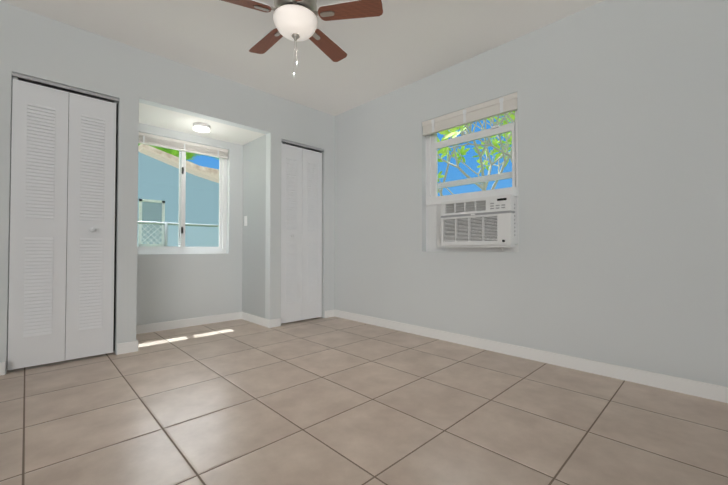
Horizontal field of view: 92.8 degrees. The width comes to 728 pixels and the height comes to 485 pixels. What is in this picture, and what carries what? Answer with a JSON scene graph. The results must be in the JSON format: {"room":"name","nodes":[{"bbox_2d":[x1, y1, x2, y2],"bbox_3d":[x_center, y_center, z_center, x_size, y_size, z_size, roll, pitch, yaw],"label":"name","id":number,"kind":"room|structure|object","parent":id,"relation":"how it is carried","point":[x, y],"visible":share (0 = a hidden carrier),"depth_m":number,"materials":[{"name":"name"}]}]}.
{"room":"empty bedroom","nodes":[
{"label":"empty bedroom","id":0,"kind":"room"},
{"bbox_2d":[7,102,242,340],"bbox_3d":[-2.324,-0.347,3.456,4.000,2.490,0.200,1,-1,-44],"label":"wall","id":1,"kind":"structure","parent":0,"point":[171,287],"depth_m":3.80,"materials":[{"name":"paint"}]},
{"bbox_2d":[137,132,227,253],"bbox_3d":[-1.978,-0.487,3.762,0.980,1.220,0.119,1,-1,-44],"label":"alcove window","id":2,"kind":"structure","parent":1,"relation":"in","point":[184,147],"depth_m":3.79,"materials":[{"name":"white"}]},
{"bbox_2d":[136,312,239,333],"bbox_3d":[-1.883,0.859,3.716,1.203,0.086,0.013,1,-1,-44],"label":"baseboard","id":3,"kind":"structure","parent":1,"relation":"attached to","point":[153,327],"depth_m":3.69,"materials":[{"name":"white wood"}]},
{"bbox_2d":[0,1,334,373],"bbox_3d":[-1.740,-0.355,3.035,3.750,2.490,0.100,1,-1,-44],"label":"wall","id":4,"kind":"structure","parent":0,"point":[38,46],"depth_m":2.83,"materials":[{"name":"paint"}]},
{"bbox_2d":[0,362,4,374],"bbox_3d":[-2.704,0.830,1.997,0.888,0.086,0.013,1,-1,-44],"label":"baseboard","id":5,"kind":"structure","parent":4,"relation":"attached to","point":[2,364],"depth_m":2.29,"materials":[{"name":"white wood"}]},
{"bbox_2d":[7,72,118,369],"bbox_3d":[-2.196,-0.145,2.569,0.602,2.022,0.075,1,-1,-44],"label":"closet door","id":6,"kind":"structure","parent":4,"relation":"in","point":[62,247],"depth_m":2.54,"materials":[{"name":"white wood"}]},
{"bbox_2d":[120,339,137,352],"bbox_3d":[-2.070,0.848,3.054,0.013,0.086,0.643,1,-1,-44],"label":"baseboard","id":7,"kind":"structure","parent":4,"relation":"attached to","point":[132,346],"depth_m":2.79,"materials":[{"name":"white wood"}]},
{"bbox_2d":[139,103,265,144],"bbox_3d":[-1.693,-1.386,3.559,1.203,0.410,0.560,1,-1,-44],"label":"soffit","id":8,"kind":"structure","parent":4,"relation":"attached to","point":[163,118],"depth_m":3.50,"materials":[{"name":"paint"}]},
{"bbox_2d":[193,123,209,132],"bbox_3d":[-1.638,-1.156,3.497,0.156,0.050,0.156,1,-1,-44],"label":"light","id":9,"kind":"object","parent":8,"relation":"attached to","point":[201,127],"visible":1,"depth_m":3.45,"materials":[{"name":"white glass"}]},
{"bbox_2d":[281,139,323,323],"bbox_3d":[-0.717,-0.120,4.009,0.588,2.022,0.075,1,-1,-44],"label":"closet door","id":10,"kind":"structure","parent":4,"relation":"in","point":[301,231],"depth_m":3.99,"materials":[{"name":"white wood"}]},
{"bbox_2d":[242,135,265,317],"bbox_3d":[-1.215,-0.338,4.006,0.131,2.490,0.560,1,-1,-44],"label":"wall","id":11,"kind":"structure","parent":0,"point":[254,229],"depth_m":3.94,"materials":[{"name":"paint"}]},
{"bbox_2d":[244,216,246,225],"bbox_3d":[-1.399,-0.254,4.090,0.014,0.115,0.070,1,-1,-44],"label":"switch plate","id":12,"kind":"object","parent":11,"relation":"attached to","point":[245,220],"visible":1,"depth_m":4.09,"materials":[{"name":"white plastic"}]},
{"bbox_2d":[240,312,271,327],"bbox_3d":[-1.217,0.862,3.884,0.013,0.086,0.643,1,-1,-44],"label":"baseboard","id":13,"kind":"structure","parent":11,"relation":"attached to","point":[258,320],"depth_m":3.85,"materials":[{"name":"white wood"}]},
{"bbox_2d":[0,0,604,115],"bbox_3d":[-0.523,-1.682,1.772,4.200,0.120,5.160,1,-1,-44],"label":"ceiling","id":14,"kind":"structure","parent":0,"point":[396,45],"depth_m":2.70,"materials":[{"name":"paint"}]},
{"bbox_2d":[221,0,382,77],"bbox_3d":[-0.457,-1.321,2.209,1.067,0.584,1.021,1,-1,-44],"label":"ceiling fan","id":15,"kind":"object","parent":14,"relation":"hanging from","point":[295,20],"visible":1,"depth_m":2.13,"materials":[{"name":"brown wood"}]},
{"bbox_2d":[0,317,727,484],"bbox_3d":[-0.523,0.928,1.727,4.200,0.120,5.160,1,-1,-44],"label":"floor","id":16,"kind":"structure","parent":0,"point":[328,401],"depth_m":1.72,"materials":[{"name":"tile"}]},
{"bbox_2d":[335,0,727,386],"bbox_3d":[0.910,-0.353,3.144,0.200,2.490,5.160,1,-1,-44],"label":"wall","id":17,"kind":"structure","parent":0,"point":[620,258],"depth_m":2.39,"materials":[{"name":"paint"}]},
{"bbox_2d":[422,92,517,251],"bbox_3d":[0.930,-0.549,3.083,0.133,1.260,0.920,1,-1,-44],"label":"window","id":18,"kind":"structure","parent":17,"relation":"in","point":[432,128],"depth_m":3.12,"materials":[{"name":"white"}]},
{"bbox_2d":[441,194,518,251],"bbox_3d":[1.092,-0.142,3.039,0.522,0.444,0.638,1,-1,-44],"label":"ac unit","id":19,"kind":"object","parent":18,"relation":"in","point":[486,224],"visible":0.98,"depth_m":2.83,"materials":[{"name":"white plastic"}]},
{"bbox_2d":[332,309,727,402],"bbox_3d":[1.047,0.844,2.831,0.013,0.086,4.050,1,-1,-44],"label":"baseboard","id":20,"kind":"structure","parent":17,"relation":"attached to","point":[690,387],"depth_m":2.43,"materials":[{"name":"white wood"}]},
{"label":"outside","id":21,"kind":"structure","parent":0,"visible":0},
{"bbox_3d":[-0.361,1.072,4.282,60.000,0.280,60.000,1,-1,-44],"label":"ground","id":22,"kind":"structure","parent":21,"visible":0},
{"bbox_2d":[137,221,218,246],"bbox_3d":[-2.687,0.318,6.358,17.545,1.301,0.056,1,-1,-44],"label":"fence","id":23,"kind":"object","parent":22,"relation":"on","point":[165,231],"depth_m":5.78,"materials":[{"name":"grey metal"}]},
{"bbox_2d":[137,144,218,246],"bbox_3d":[-3.634,-0.448,7.683,2.381,2.878,0.800,1,-1,-44],"label":"house","id":24,"kind":"structure","parent":22,"relation":"on","point":[200,190],"depth_m":7.19,"materials":[{"name":"paint"}]},
{"bbox_2d":[138,143,218,161],"bbox_3d":[-6.132,-1.173,11.028,3.297,4.445,3.437,1,-1,-44],"label":"tree","id":25,"kind":"object","parent":22,"relation":"on","point":[189,155],"depth_m":10.57,"materials":[{"name":"green plant"}]},
{"bbox_2d":[437,111,514,195],"bbox_3d":[2.660,-1.214,6.614,4.139,4.405,6.157,1,-1,-44],"label":"tree","id":26,"kind":"object","parent":22,"relation":"on","point":[453,133],"depth_m":6.69,"materials":[{"name":"green plant"}]}
]}

